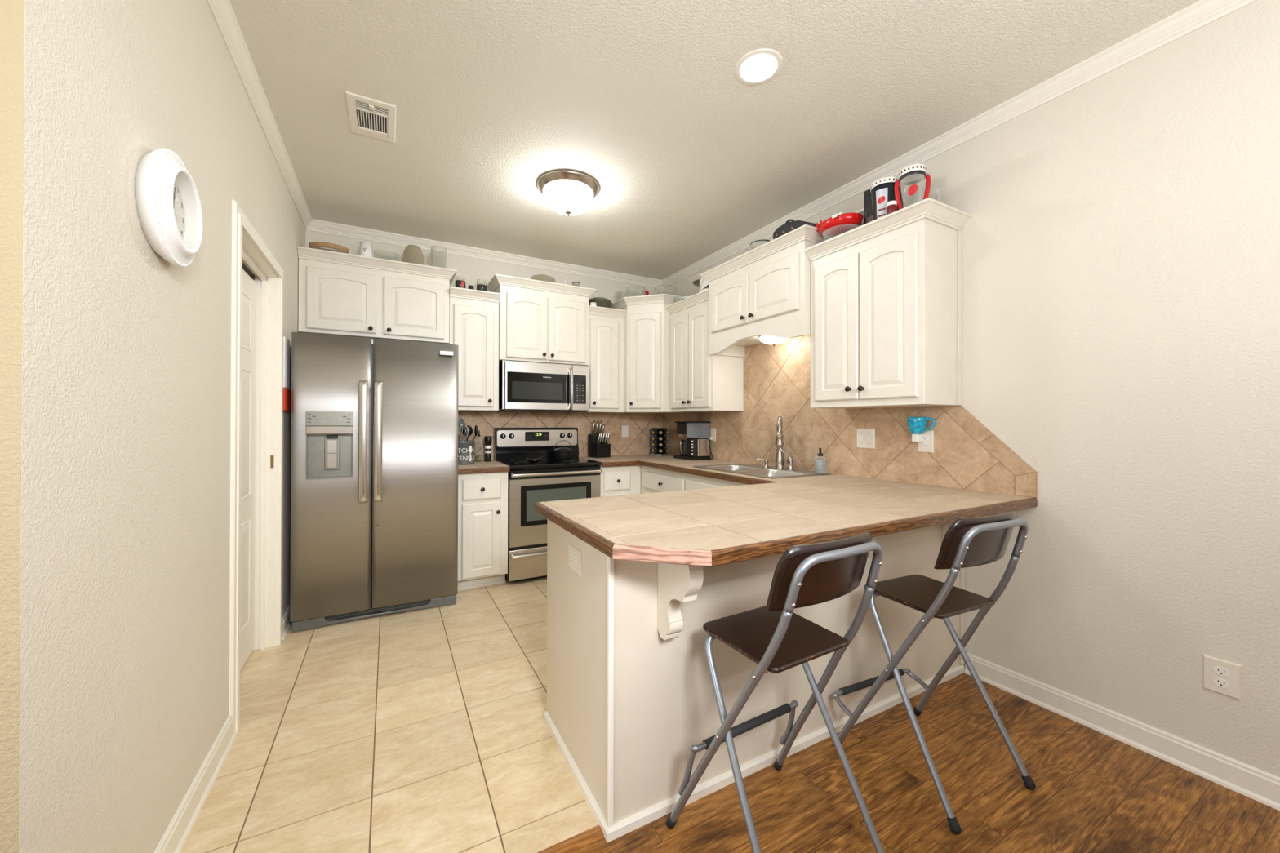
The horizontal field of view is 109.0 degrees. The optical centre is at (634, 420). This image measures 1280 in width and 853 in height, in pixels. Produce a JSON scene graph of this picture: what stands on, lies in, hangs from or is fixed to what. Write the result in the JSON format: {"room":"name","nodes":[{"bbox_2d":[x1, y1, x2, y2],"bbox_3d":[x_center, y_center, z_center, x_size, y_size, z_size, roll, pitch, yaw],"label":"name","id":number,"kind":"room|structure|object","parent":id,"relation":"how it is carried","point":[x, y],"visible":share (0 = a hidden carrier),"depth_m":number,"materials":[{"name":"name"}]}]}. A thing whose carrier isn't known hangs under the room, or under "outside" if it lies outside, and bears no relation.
{"room":"kitchen","nodes":[
{"label":"kitchen","id":0,"kind":"room"},
{"bbox_2d":[0,0,24,852],"bbox_3d":[-2.216,-0.125,0.216,2.600,2.750,0.121,0,0,-28],"label":"wall","id":1,"kind":"structure","parent":0,"point":[11,11],"depth_m":0.77,"materials":[{"name":"beige paint"}]},
{"bbox_2d":[17,0,306,852],"bbox_3d":[-1.795,-0.117,2.051,0.120,2.750,2.955,0,0,-28],"label":"wall","id":2,"kind":"structure","parent":0,"point":[125,526],"depth_m":1.09,"materials":[{"name":"paint"}]},
{"bbox_2d":[134,147,203,267],"bbox_3d":[-1.255,-0.574,1.245,0.062,0.300,0.300,0,0,-28],"label":"wall clock","id":3,"kind":"object","parent":2,"relation":"attached to","point":[168,202],"visible":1,"depth_m":1.18,"materials":[{"name":"plastic"}]},
{"bbox_2d":[154,715,235,852],"bbox_3d":[-1.306,1.207,1.281,0.022,0.098,1.187,0,0,-28],"label":"baseboard","id":4,"kind":"structure","parent":2,"relation":"attached to","point":[175,836],"depth_m":1.47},
{"bbox_2d":[229,199,283,734],"bbox_3d":[-1.881,0.193,2.176,0.187,2.132,0.932,0,0,-28],"label":"door","id":5,"kind":"structure","parent":2,"relation":"in","point":[257,277],"depth_m":2.45,"materials":[{"name":"paint"}]},
{"bbox_2d":[205,0,312,230],"bbox_3d":[-1.708,-1.454,2.076,0.046,0.074,3.001,0,0,-28],"label":"trim","id":6,"kind":"structure","parent":2,"relation":"attached to","point":[222,11],"depth_m":2.02,"materials":[{"name":"wood"}]},
{"bbox_2d":[282,336,289,411],"bbox_3d":[-2.068,-0.274,2.708,0.018,0.432,0.150,0,0,-28],"label":"wall calendar","id":7,"kind":"object","parent":2,"relation":"attached to","point":[286,392],"visible":0.81,"depth_m":2.68,"materials":[{"name":"white paper"}]},
{"bbox_2d":[281,604,292,639],"bbox_3d":[-2.230,1.212,3.002,0.022,0.098,0.862,0,0,-28],"label":"baseboard","id":8,"kind":"structure","parent":2,"relation":"attached to","point":[286,624],"depth_m":2.73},
{"bbox_2d":[305,230,662,413],"bbox_3d":[-1.308,-0.107,4.058,3.836,2.750,0.120,0,0,-28],"label":"wall","id":9,"kind":"structure","parent":0,"point":[473,269],"depth_m":3.96,"materials":[{"name":"paint"}]},
{"bbox_2d":[297,245,457,343],"bbox_3d":[-1.906,-0.886,3.462,1.007,0.564,0.369,0,0,-28],"label":"upper cabinet","id":10,"kind":"object","parent":9,"relation":"attached to","point":[340,294],"visible":0.98,"depth_m":3.30,"materials":[{"name":"paint"}]},
{"bbox_2d":[308,241,349,253],"bbox_3d":[-2.193,-1.206,3.280,0.244,0.088,0.171,0,0,-28],"label":"serving dish","id":11,"kind":"object","parent":10,"relation":"on","point":[316,245],"visible":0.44,"depth_m":3.23,"materials":[{"name":"brown wood"}]},
{"bbox_2d":[360,241,372,257],"bbox_3d":[-1.985,-1.236,3.378,0.082,0.150,0.086,0,0,-28],"label":"canister","id":12,"kind":"object","parent":10,"relation":"on","point":[366,247],"visible":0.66,"depth_m":3.35,"materials":[{"name":"white ceramic"}]},
{"bbox_2d":[402,244,424,265],"bbox_3d":[-1.708,-1.253,3.529,0.160,0.187,0.160,0,0,-28],"label":"basket","id":13,"kind":"object","parent":10,"relation":"on","point":[407,246],"visible":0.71,"depth_m":3.51,"materials":[{"name":"wicker"}]},
{"bbox_2d":[448,286,500,411],"bbox_3d":[-1.338,-0.556,3.765,0.378,0.949,0.368,0,0,-28],"label":"upper cabinet","id":14,"kind":"object","parent":9,"relation":"attached to","point":[473,314],"visible":0.97,"depth_m":3.64,"materials":[{"name":"paint"}]},
{"bbox_2d":[454,275,466,288],"bbox_3d":[-1.404,-1.092,3.714,0.102,0.138,0.082,0,0,-28],"label":"glass mug","id":15,"kind":"object","parent":14,"relation":"on","point":[460,283],"visible":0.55,"depth_m":3.67,"materials":[{"name":"clear"}]},
{"bbox_2d":[455,280,466,288],"bbox_3d":[-1.402,-1.101,3.686,0.079,0.056,0.030,0,0,-28],"label":"print","id":16,"kind":"object","parent":15,"relation":"attached to","point":[460,283],"depth_m":3.67},
{"bbox_2d":[476,280,486,291],"bbox_3d":[-1.259,-1.093,3.786,0.100,0.140,0.081,0,0,5],"label":"glass mug","id":17,"kind":"object","parent":14,"relation":"on","point":[479,286],"visible":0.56,"depth_m":3.75,"materials":[{"name":"clear"}]},
{"bbox_2d":[476,284,486,291],"bbox_3d":[-1.256,-1.091,3.764,0.079,0.056,0.030,0,0,-28],"label":"print","id":18,"kind":"object","parent":17,"relation":"attached to","point":[479,286],"depth_m":3.75},
{"bbox_2d":[306,218,662,288],"bbox_3d":[-1.055,-1.445,4.104,3.116,0.074,0.046,0,0,-28],"label":"trim","id":19,"kind":"structure","parent":9,"relation":"attached to","point":[316,225],"depth_m":3.92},
{"bbox_2d":[486,273,595,365],"bbox_3d":[-0.821,-0.833,4.030,0.877,0.677,0.394,0,0,-28],"label":"upper cabinet","id":20,"kind":"object","parent":9,"relation":"attached to","point":[540,321],"visible":0.97,"depth_m":3.86,"materials":[{"name":"paint"}]},
{"bbox_2d":[496,360,589,412],"bbox_3d":[-0.798,-0.285,4.003,0.758,0.414,0.437,0,0,-28],"label":"microwave","id":21,"kind":"object","parent":20,"relation":"attached to","point":[523,386],"visible":1,"depth_m":3.85,"materials":[{"name":"metal"}]},
{"bbox_2d":[530,274,555,283],"bbox_3d":[-0.810,-1.226,4.056,0.248,0.124,0.174,0,0,-28],"label":"glass dome","id":22,"kind":"object","parent":20,"relation":"on","point":[538,275],"visible":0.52,"depth_m":4.05,"materials":[{"name":"glass"}]},
{"bbox_2d":[457,410,662,460],"bbox_3d":[-0.641,0.110,4.342,2.149,0.480,0.008,0,0,-28],"label":"tile backsplash","id":23,"kind":"structure","parent":9,"relation":"attached to","point":[638,442],"depth_m":4.40,"materials":[{"name":"tile"}]},
{"bbox_2d":[622,425,628,437],"bbox_3d":[-0.093,0.109,4.627,0.074,0.118,0.008,0,0,-28],"label":"wall outlet","id":24,"kind":"object","parent":23,"relation":"attached to","point":[624,428],"visible":1,"depth_m":4.62,"materials":[{"name":"beige plastic"}]},
{"bbox_2d":[586,305,626,413],"bbox_3d":[-0.323,-0.550,4.310,0.363,0.946,0.368,0,0,-28],"label":"upper cabinet","id":25,"kind":"object","parent":9,"relation":"attached to","point":[606,325],"visible":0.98,"depth_m":4.17,"materials":[{"name":"paint"}]},
{"bbox_2d":[588,297,612,307],"bbox_3d":[-0.333,-1.115,4.318,0.248,0.199,0.248,0,0,-28],"label":"casserole dish","id":26,"kind":"object","parent":25,"relation":"on","point":[601,302],"visible":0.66,"depth_m":4.22,"materials":[{"name":"green glass"}]},
{"bbox_2d":[610,293,692,413],"bbox_3d":[0.167,-0.602,4.398,0.679,1.052,0.679,0,0,-28],"label":"upper cabinet","id":27,"kind":"object","parent":9,"relation":"attached to","point":[646,320],"visible":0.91,"depth_m":4.15,"materials":[{"name":"paint"}]},
{"bbox_2d":[642,290,648,295],"bbox_3d":[0.109,-1.197,4.499,0.068,0.154,0.068,0,0,-28],"label":"jar","id":28,"kind":"object","parent":27,"relation":"on","point":[643,291],"visible":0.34,"depth_m":4.47,"materials":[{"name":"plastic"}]},
{"bbox_2d":[229,0,1199,279],"bbox_3d":[-0.246,-1.537,-0.021,5.836,0.080,8.320,0,0,-28],"label":"ceiling","id":29,"kind":"structure","parent":0,"point":[687,159],"depth_m":2.11,"materials":[{"name":"paint"}]},
{"bbox_2d":[345,90,395,142],"bbox_3d":[-1.293,-1.482,2.253,0.203,0.016,0.318,0,0,-28],"label":"ceiling vent","id":30,"kind":"object","parent":29,"relation":"in","point":[369,117],"visible":1,"depth_m":2.23,"materials":[{"name":"white plastic"}]},
{"bbox_2d":[537,169,599,216],"bbox_3d":[-0.419,-1.389,2.894,0.390,0.192,0.390,0,0,-28],"label":"ceiling light","id":31,"kind":"object","parent":29,"relation":"attached to","point":[567,193],"visible":1,"depth_m":2.79,"materials":[{"name":"glass"}]},
{"bbox_2d":[734,48,782,84],"bbox_3d":[0.523,-1.483,1.924,0.196,0.010,0.196,0,0,-28],"label":"recessed light","id":32,"kind":"object","parent":29,"relation":"in","point":[758,66],"visible":1,"depth_m":1.91,"materials":[{"name":"white"}]},
{"bbox_2d":[180,576,1279,852],"bbox_3d":[-0.273,1.277,-0.101,5.736,0.050,8.220,0,0,-28],"label":"floor","id":33,"kind":"structure","parent":0,"point":[425,730],"depth_m":1.62,"materials":[{"name":"tile"}]},
{"bbox_2d":[289,332,458,632],"bbox_3d":[-1.782,0.372,3.217,0.929,1.783,0.850,0,0,-28],"label":"refrigerator","id":34,"kind":"object","parent":33,"relation":"on","point":[374,432],"visible":1,"depth_m":2.88,"materials":[{"name":"metal"}]},
{"bbox_2d":[457,471,507,591],"bbox_3d":[-1.267,0.828,3.640,0.387,0.876,0.648,0,0,-28],"label":"base cabinet","id":35,"kind":"object","parent":33,"relation":"on","point":[482,498],"visible":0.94,"depth_m":3.39,"materials":[{"name":"paint"}]},
{"bbox_2d":[457,460,509,474],"bbox_3d":[-1.267,0.368,3.645,0.390,0.042,0.642,0,0,-28],"label":"countertop","id":36,"kind":"structure","parent":35,"relation":"on","point":[493,466],"depth_m":3.41,"materials":[{"name":"tile"}]},
{"bbox_2d":[457,440,475,465],"bbox_3d":[-1.367,0.254,3.633,0.188,0.184,0.188,0,0,-28],"label":"utensil crock","id":37,"kind":"object","parent":36,"relation":"on","point":[465,449],"visible":0.73,"depth_m":3.56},
{"bbox_2d":[457,418,466,441],"bbox_3d":[-1.410,0.161,3.671,0.142,0.356,0.048,0,0,-28],"label":"spatula","id":38,"kind":"object","parent":37,"relation":"in","point":[460,421],"visible":0.28,"depth_m":3.69,"materials":[{"name":"grey metal"}]},
{"bbox_2d":[457,423,468,441],"bbox_3d":[-1.349,0.183,3.598,0.077,0.310,0.073,0,0,-28],"label":"whisk","id":39,"kind":"object","parent":37,"relation":"in","point":[463,424],"visible":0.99,"depth_m":3.60,"materials":[{"name":"metal"}]},
{"bbox_2d":[462,425,472,441],"bbox_3d":[-1.349,0.190,3.689,0.084,0.298,0.046,0,0,-28],"label":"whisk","id":40,"kind":"object","parent":37,"relation":"in","point":[469,428],"visible":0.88,"depth_m":3.68,"materials":[{"name":"silver metal"}]},
{"bbox_2d":[471,425,477,440],"bbox_3d":[-1.298,0.187,3.669,0.076,0.303,0.051,0,0,-28],"label":"serving spoon","id":41,"kind":"object","parent":37,"relation":"in","point":[476,426],"visible":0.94,"depth_m":3.67,"materials":[{"name":"black plastic"}]},
{"bbox_2d":[474,425,477,435],"bbox_3d":[-1.276,0.082,3.681,0.026,0.092,0.051,0,0,-28],"label":"spoon bowl","id":42,"kind":"object","parent":41,"relation":"on","point":[476,427],"depth_m":3.66,"materials":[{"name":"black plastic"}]},
{"bbox_2d":[475,430,483,462],"bbox_3d":[-1.311,0.216,3.857,0.060,0.263,0.060,0,0,-28],"label":"oil bottle","id":43,"kind":"object","parent":36,"relation":"on","point":[478,457],"visible":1,"depth_m":3.84,"materials":[{"name":"clear glass"}]},
{"bbox_2d":[484,435,492,462],"bbox_3d":[-1.240,0.240,3.872,0.060,0.215,0.060,0,0,-28],"label":"pepper mill","id":44,"kind":"object","parent":36,"relation":"on","point":[487,439],"visible":1,"depth_m":3.85,"materials":[{"name":"black plastic"}]},
{"bbox_2d":[493,427,602,582],"bbox_3d":[-0.745,0.667,3.897,0.764,1.203,0.653,0,0,-28],"label":"range","id":45,"kind":"object","parent":33,"relation":"on","point":[550,478],"visible":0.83,"depth_m":3.63,"materials":[{"name":"silver metal"}]},
{"bbox_2d":[526,456,542,462],"bbox_3d":[-0.828,0.325,3.801,0.111,0.040,0.123,0,0,5],"label":"spoon rest","id":46,"kind":"object","parent":45,"relation":"on","point":[538,460],"visible":1,"depth_m":3.76,"materials":[{"name":"black ceramic"}]},
{"bbox_2d":[496,457,601,469],"bbox_3d":[-0.739,0.360,3.888,0.760,0.030,0.565,0,0,-28],"label":"cooktop","id":47,"kind":"object","parent":45,"relation":"in","point":[514,463],"depth_m":3.75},
{"bbox_2d":[553,440,572,459],"bbox_3d":[-0.639,0.262,4.093,0.173,0.168,0.170,0,0,-28],"label":"kettle","id":48,"kind":"object","parent":45,"relation":"on","point":[562,453],"visible":1,"depth_m":4.03,"materials":[{"name":"black metal"}]},
{"bbox_2d":[537,825,604,852],"bbox_3d":[-0.770,1.252,1.040,1.538,0.012,0.044,0,0,-28],"label":"trim","id":49,"kind":"structure","parent":33,"relation":"on","point":[579,841],"depth_m":1.36,"materials":[{"name":"brown wood"}]},
{"bbox_2d":[600,465,640,497],"bbox_3d":[-0.245,0.832,4.189,0.390,0.876,0.648,0,0,-28],"label":"base cabinet","id":50,"kind":"object","parent":33,"relation":"on","point":[619,480],"visible":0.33,"depth_m":3.93,"materials":[{"name":"paint"}]},
{"bbox_2d":[640,466,748,493],"bbox_3d":[0.689,0.831,3.444,0.648,0.876,1.643,0,0,-28],"label":"base cabinet","id":51,"kind":"object","parent":33,"relation":"on","point":[653,480],"visible":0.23,"depth_m":3.56,"materials":[{"name":"paint"}]},
{"bbox_2d":[534,454,1037,566],"bbox_3d":[0.164,0.368,2.972,2.025,0.042,3.182,0,0,-28],"label":"countertop","id":52,"kind":"structure","parent":51,"relation":"on","point":[765,517],"depth_m":1.73,"materials":[{"name":"tile"}]},
{"bbox_2d":[588,433,610,457],"bbox_3d":[-0.334,0.241,4.364,0.156,0.222,0.150,0,0,-40],"label":"knife block","id":53,"kind":"object","parent":52,"relation":"on","point":[595,451],"visible":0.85,"depth_m":4.32,"materials":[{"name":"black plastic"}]},
{"bbox_2d":[591,420,595,435],"bbox_3d":[-0.387,0.070,4.347,0.023,0.137,0.050,0,0,-36],"label":"knife","id":54,"kind":"object","parent":53,"relation":"on","point":[593,425],"visible":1,"depth_m":4.34,"materials":[{"name":"metal"}]},
{"bbox_2d":[595,420,599,435],"bbox_3d":[-0.357,0.070,4.372,0.022,0.137,0.050,0,0,-44],"label":"knife","id":55,"kind":"object","parent":53,"relation":"on","point":[597,422],"visible":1,"depth_m":4.37,"materials":[{"name":"metal"}]},
{"bbox_2d":[598,420,602,435],"bbox_3d":[-0.328,0.070,4.397,0.051,0.137,0.021,0,0,40],"label":"knife","id":56,"kind":"object","parent":53,"relation":"on","point":[601,422],"visible":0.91,"depth_m":4.39,"materials":[{"name":"metal"}]},
{"bbox_2d":[650,427,667,455],"bbox_3d":[0.254,0.216,4.652,0.176,0.276,0.176,0,0,-28],"label":"spice rack","id":57,"kind":"object","parent":52,"relation":"on","point":[657,435],"visible":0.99,"depth_m":4.61,"materials":[{"name":"metal"}]},
{"bbox_2d":[673,421,711,460],"bbox_3d":[0.518,0.180,4.188,0.213,0.344,0.317,0,0,-28],"label":"coffee maker","id":58,"kind":"object","parent":52,"relation":"on","point":[695,447],"visible":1,"depth_m":4.10,"materials":[{"name":"black plastic"}]},
{"bbox_2d":[708,436,713,459],"bbox_3d":[0.679,0.248,4.072,0.050,0.202,0.035,0,0,-28],"label":"power cord","id":59,"kind":"object","parent":52,"relation":"on","point":[710,437],"visible":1,"depth_m":4.06,"materials":[{"name":"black plastic"}]},
{"bbox_2d":[693,463,830,478],"bbox_3d":[0.859,0.434,3.200,0.525,0.183,0.820,0,0,-28],"label":"sink","id":60,"kind":"object","parent":52,"relation":"in","point":[758,470],"visible":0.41,"depth_m":3.20,"materials":[{"name":"metal"}]},
{"bbox_2d":[755,458,769,467],"bbox_3d":[0.947,0.314,3.377,0.099,0.065,0.044,0,0,17],"label":"soap dispenser","id":61,"kind":"object","parent":60,"relation":"on","point":[766,461],"visible":1,"depth_m":3.36,"materials":[{"name":"silver metal"}]},
{"bbox_2d":[813,448,825,474],"bbox_3d":[1.196,0.260,2.938,0.072,0.165,0.072,0,0,-28],"label":"soap bottle","id":62,"kind":"object","parent":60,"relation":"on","point":[819,464],"visible":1,"depth_m":2.92,"materials":[{"name":"clear glass"}]},
{"bbox_2d":[774,416,794,470],"bbox_3d":[1.029,0.157,3.212,0.164,0.378,0.142,0,0,-28],"label":"faucet","id":63,"kind":"object","parent":52,"relation":"on","point":[780,462],"visible":1,"depth_m":3.19,"materials":[{"name":"silver metal"}]},
{"bbox_2d":[666,531,884,852],"bbox_3d":[0.429,0.784,1.342,0.498,0.953,0.474,0,0,-30],"label":"bar stool","id":64,"kind":"object","parent":33,"relation":"on","point":[773,637],"visible":1,"depth_m":1.27,"materials":[{"name":"metal"}]},
{"bbox_2d":[831,511,1035,834],"bbox_3d":[1.084,0.787,1.673,0.498,0.953,0.501,0,0,-24],"label":"bar stool","id":65,"kind":"object","parent":33,"relation":"on","point":[968,542],"visible":0.96,"depth_m":1.58,"materials":[{"name":"metal"}]},
{"bbox_2d":[546,519,960,823],"bbox_3d":[0.647,0.825,2.123,1.973,0.876,0.627,0,0,-28],"label":"wall","id":66,"kind":"structure","parent":0,"point":[665,704],"depth_m":1.59,"materials":[{"name":"paint"}]},
{"bbox_2d":[568,544,582,576],"bbox_3d":[-0.214,0.500,1.635,0.008,0.085,0.118,0,0,-28],"label":"wall outlet","id":67,"kind":"object","parent":66,"relation":"attached to","point":[575,555],"visible":1,"depth_m":1.62,"materials":[{"name":"beige plastic"}]},
{"bbox_2d":[573,556,577,566],"bbox_3d":[-0.207,0.500,1.617,0.002,0.034,0.028,0,0,-28],"label":"socket","id":68,"kind":"object","parent":67,"relation":"attached to","point":[575,557],"depth_m":1.62,"materials":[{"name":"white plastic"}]},
{"bbox_2d":[543,711,608,842],"bbox_3d":[-0.224,1.243,1.643,0.014,0.034,0.634,0,0,-28],"label":"baseboard","id":69,"kind":"structure","parent":66,"relation":"attached to","point":[600,819],"depth_m":1.58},
{"bbox_2d":[606,555,613,826],"bbox_3d":[-0.073,0.805,1.385,0.018,0.840,0.018,0,0,-28],"label":"trim","id":70,"kind":"structure","parent":66,"relation":"attached to","point":[610,660],"depth_m":1.38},
{"bbox_2d":[657,563,703,640],"bbox_3d":[0.137,0.535,1.393,0.048,0.304,0.178,0,0,-28],"label":"bracket","id":71,"kind":"object","parent":66,"relation":"attached to","point":[677,584],"visible":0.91,"depth_m":1.40,"materials":[{"name":"paint"}]},
{"bbox_2d":[607,665,964,843],"bbox_3d":[0.786,1.246,1.833,1.976,0.034,0.014,0,0,-28],"label":"baseboard","id":72,"kind":"structure","parent":66,"relation":"attached to","point":[628,824],"depth_m":1.63,"materials":[{"name":"wood"}]},
{"bbox_2d":[866,536,875,561],"bbox_3d":[0.837,0.538,1.769,0.048,0.304,0.178,0,0,-28],"label":"bracket","id":73,"kind":"object","parent":66,"relation":"attached to","point":[873,540],"visible":0.07,"depth_m":1.70,"materials":[{"name":"paint"}]},
{"bbox_2d":[960,568,965,665],"bbox_3d":[1.655,0.811,2.301,0.029,0.838,0.013,0,0,-28],"label":"trim","id":74,"kind":"structure","parent":66,"relation":"attached to","point":[962,616],"depth_m":2.29,"materials":[{"name":"paint"}]},
{"bbox_2d":[942,515,986,541],"bbox_3d":[1.560,0.541,2.157,0.048,0.304,0.178,0,0,-28],"label":"bracket","id":75,"kind":"object","parent":66,"relation":"attached to","point":[945,526],"visible":0.03,"depth_m":2.21,"materials":[{"name":"paint"}]},
{"bbox_2d":[899,179,923,207],"bbox_3d":[1.381,-1.133,2.271,0.110,0.218,0.110,0,0,-28],"label":"label","id":76,"kind":"object","parent":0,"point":[913,188],"depth_m":2.29,"materials":[{"name":"white plastic"}]},
{"bbox_2d":[662,0,1279,777],"bbox_3d":[2.297,-0.112,1.272,0.120,2.750,8.200,0,0,-28],"label":"wall","id":77,"kind":"structure","parent":0,"point":[1121,237],"depth_m":1.77,"materials":[{"name":"paint"}]},
{"bbox_2d":[665,288,743,412],"bbox_3d":[0.590,-0.553,3.936,0.368,0.952,0.629,0,0,-28],"label":"upper cabinet","id":78,"kind":"object","parent":77,"relation":"attached to","point":[700,381],"visible":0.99,"depth_m":3.74,"materials":[{"name":"paint"}]},
{"bbox_2d":[693,278,704,286],"bbox_3d":[0.622,-1.127,4.008,0.220,0.212,0.220,0,0,-28],"label":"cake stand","id":79,"kind":"object","parent":78,"relation":"on","point":[696,282],"visible":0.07,"depth_m":3.99,"materials":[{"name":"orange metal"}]},
{"bbox_2d":[698,276,708,292],"bbox_3d":[0.616,-1.121,3.787,0.156,0.199,0.257,0,0,-28],"label":"dish","id":80,"kind":"object","parent":78,"relation":"on","point":[704,285],"visible":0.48,"depth_m":3.75,"materials":[{"name":"white ceramic"}]},
{"bbox_2d":[699,224,835,357],"bbox_3d":[0.942,-0.833,3.236,0.414,0.637,1.035,0,0,-28],"label":"upper cabinet","id":81,"kind":"object","parent":77,"relation":"attached to","point":[765,290],"visible":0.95,"depth_m":3.04,"materials":[{"name":"paint"}]},
{"bbox_2d":[750,239,769,249],"bbox_3d":[0.903,-1.204,3.263,0.148,0.121,0.148,0,0,-28],"label":"glass dish","id":82,"kind":"object","parent":81,"relation":"on","point":[753,247],"visible":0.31,"depth_m":3.21,"materials":[{"name":"white"}]},
{"bbox_2d":[759,334,789,346],"bbox_3d":[0.986,-0.562,3.220,0.210,0.082,0.210,0,0,-28],"label":"light","id":83,"kind":"object","parent":81,"relation":"attached to","point":[769,340],"visible":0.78,"depth_m":3.17,"materials":[{"name":"white glass"}]},
{"bbox_2d":[773,219,819,239],"bbox_3d":[1.114,-1.226,2.955,0.259,0.162,0.351,0,0,-28],"label":"case","id":84,"kind":"object","parent":81,"relation":"on","point":[788,226],"visible":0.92,"depth_m":2.93,"materials":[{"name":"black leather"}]},
{"bbox_2d":[662,334,1037,497],"bbox_3d":[1.055,-0.125,3.448,0.008,0.952,3.174,0,0,-28],"label":"tile backsplash","id":85,"kind":"structure","parent":77,"relation":"attached to","point":[966,455],"depth_m":2.94,"materials":[{"name":"tile"}]},
{"bbox_2d":[710,427,715,441],"bbox_3d":[0.703,0.127,4.084,0.008,0.118,0.074,0,0,-28],"label":"wall outlet","id":86,"kind":"object","parent":85,"relation":"attached to","point":[713,430],"visible":1,"depth_m":4.07,"materials":[{"name":"beige plastic"}]},
{"bbox_2d":[857,428,875,448],"bbox_3d":[1.401,0.110,2.775,0.016,0.120,0.118,0,0,-28],"label":"switch plate","id":87,"kind":"object","parent":85,"relation":"attached to","point":[865,437],"visible":1,"depth_m":2.77,"materials":[{"name":"beige plastic"}]},
{"bbox_2d":[906,417,935,442],"bbox_3d":[1.534,0.049,2.449,0.092,0.135,0.129,0,0,-28],"label":"night light","id":88,"kind":"object","parent":85,"relation":"attached to","point":[917,425],"visible":1,"depth_m":2.44,"materials":[{"name":"ceramic"}]},
{"bbox_2d":[918,430,933,453],"bbox_3d":[1.572,0.114,2.465,0.008,0.118,0.080,0,0,-28],"label":"wall outlet","id":89,"kind":"object","parent":85,"relation":"attached to","point":[927,445],"visible":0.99,"depth_m":2.45,"materials":[{"name":"beige plastic"}]},
{"bbox_2d":[921,442,928,448],"bbox_3d":[1.569,0.134,2.464,0.002,0.028,0.034,0,0,-28],"label":"socket","id":90,"kind":"object","parent":89,"relation":"attached to","point":[924,445],"depth_m":2.46,"materials":[{"name":"white plastic"}]},
{"bbox_2d":[923,435,928,440],"bbox_3d":[1.570,0.094,2.464,0.002,0.028,0.034,0,0,-28],"label":"socket","id":91,"kind":"object","parent":89,"relation":"attached to","point":[926,437],"depth_m":2.46,"materials":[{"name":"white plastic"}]},
{"bbox_2d":[804,197,971,408],"bbox_3d":[1.355,-0.553,2.514,0.369,0.954,0.719,0,0,-28],"label":"upper cabinet","id":92,"kind":"object","parent":77,"relation":"attached to","point":[886,291],"visible":1,"depth_m":2.31,"materials":[{"name":"paint"}]},
{"bbox_2d":[855,208,863,226],"bbox_3d":[1.315,-1.128,2.693,0.017,0.212,0.162,0,0,-28],"label":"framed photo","id":93,"kind":"object","parent":92,"relation":"on","point":[861,211],"visible":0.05,"depth_m":2.66,"materials":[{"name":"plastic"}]},
{"bbox_2d":[857,210,863,226],"bbox_3d":[1.308,-1.127,2.690,0.001,0.186,0.138,0,0,-28],"label":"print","id":94,"kind":"object","parent":93,"relation":"attached to","point":[859,211],"depth_m":2.66},
{"bbox_2d":[863,184,904,224],"bbox_3d":[1.391,-1.160,2.546,0.128,0.275,0.160,0,0,-28],"label":"gift box","id":95,"kind":"object","parent":92,"relation":"on","point":[868,207],"visible":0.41,"depth_m":2.56,"materials":[{"name":"black cardboard"}]},
{"bbox_2d":[870,176,899,220],"bbox_3d":[1.310,-1.132,2.388,0.136,0.217,0.136,0,0,-28],"label":"canister","id":96,"kind":"object","parent":92,"relation":"on","point":[882,190],"visible":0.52,"depth_m":2.34,"materials":[{"name":"white plastic"}]},
{"bbox_2d":[886,200,897,214],"bbox_3d":[1.292,-1.061,2.294,0.046,0.074,0.046,0,0,-28],"label":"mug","id":97,"kind":"object","parent":92,"relation":"on","point":[891,206],"visible":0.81,"depth_m":2.28,"materials":[{"name":"ceramic"}]},
{"bbox_2d":[894,163,930,209],"bbox_3d":[1.381,-1.133,2.270,0.116,0.226,0.116,0,0,-15],"label":"cup","id":98,"kind":"object","parent":92,"relation":"on","point":[919,170],"visible":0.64,"depth_m":2.25,"materials":[{"name":"clear glass"}]},
{"bbox_3d":[1.200,-1.058,2.642,0.208,0.071,0.208,0,0,-28],"label":"glass bowl","id":99,"kind":"object","parent":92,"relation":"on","visible":0},
{"bbox_2d":[815,212,863,236],"bbox_3d":[1.190,-1.145,2.654,0.210,0.101,0.268,0,0,-28],"label":"serving dish","id":100,"kind":"object","parent":99,"relation":"on","point":[837,224],"visible":0.94,"depth_m":2.59,"materials":[{"name":"red ceramic"}]},
{"bbox_2d":[662,0,1257,288],"bbox_3d":[2.227,-1.450,1.238,0.046,0.074,8.200,0,0,-28],"label":"trim","id":101,"kind":"structure","parent":77,"relation":"attached to","point":[1201,13],"depth_m":2.09,"materials":[{"name":"wood"}]},
{"bbox_2d":[964,653,1279,810],"bbox_3d":[2.917,1.210,-0.043,0.022,0.098,5.303,0,0,-28],"label":"baseboard","id":102,"kind":"structure","parent":77,"relation":"attached to","point":[1259,785],"depth_m":1.75,"materials":[{"name":"wood"}]},
{"bbox_2d":[1203,654,1240,700],"bbox_3d":[2.048,0.895,1.592,0.008,0.118,0.082,0,0,-28],"label":"wall outlet","id":103,"kind":"object","parent":77,"relation":"attached to","point":[1220,676],"visible":1,"depth_m":1.59,"materials":[{"name":"beige plastic"}]},
{"bbox_2d":[1213,666,1229,676],"bbox_3d":[2.045,0.875,1.591,0.002,0.028,0.034,0,0,-28],"label":"socket","id":104,"kind":"object","parent":103,"relation":"attached to","point":[1218,671],"depth_m":1.59,"materials":[{"name":"white plastic"}]},
{"bbox_2d":[1213,677,1229,688],"bbox_3d":[2.045,0.915,1.591,0.002,0.028,0.034,0,0,-28],"label":"socket","id":105,"kind":"object","parent":103,"relation":"attached to","point":[1219,682],"depth_m":1.59,"materials":[{"name":"white plastic"}]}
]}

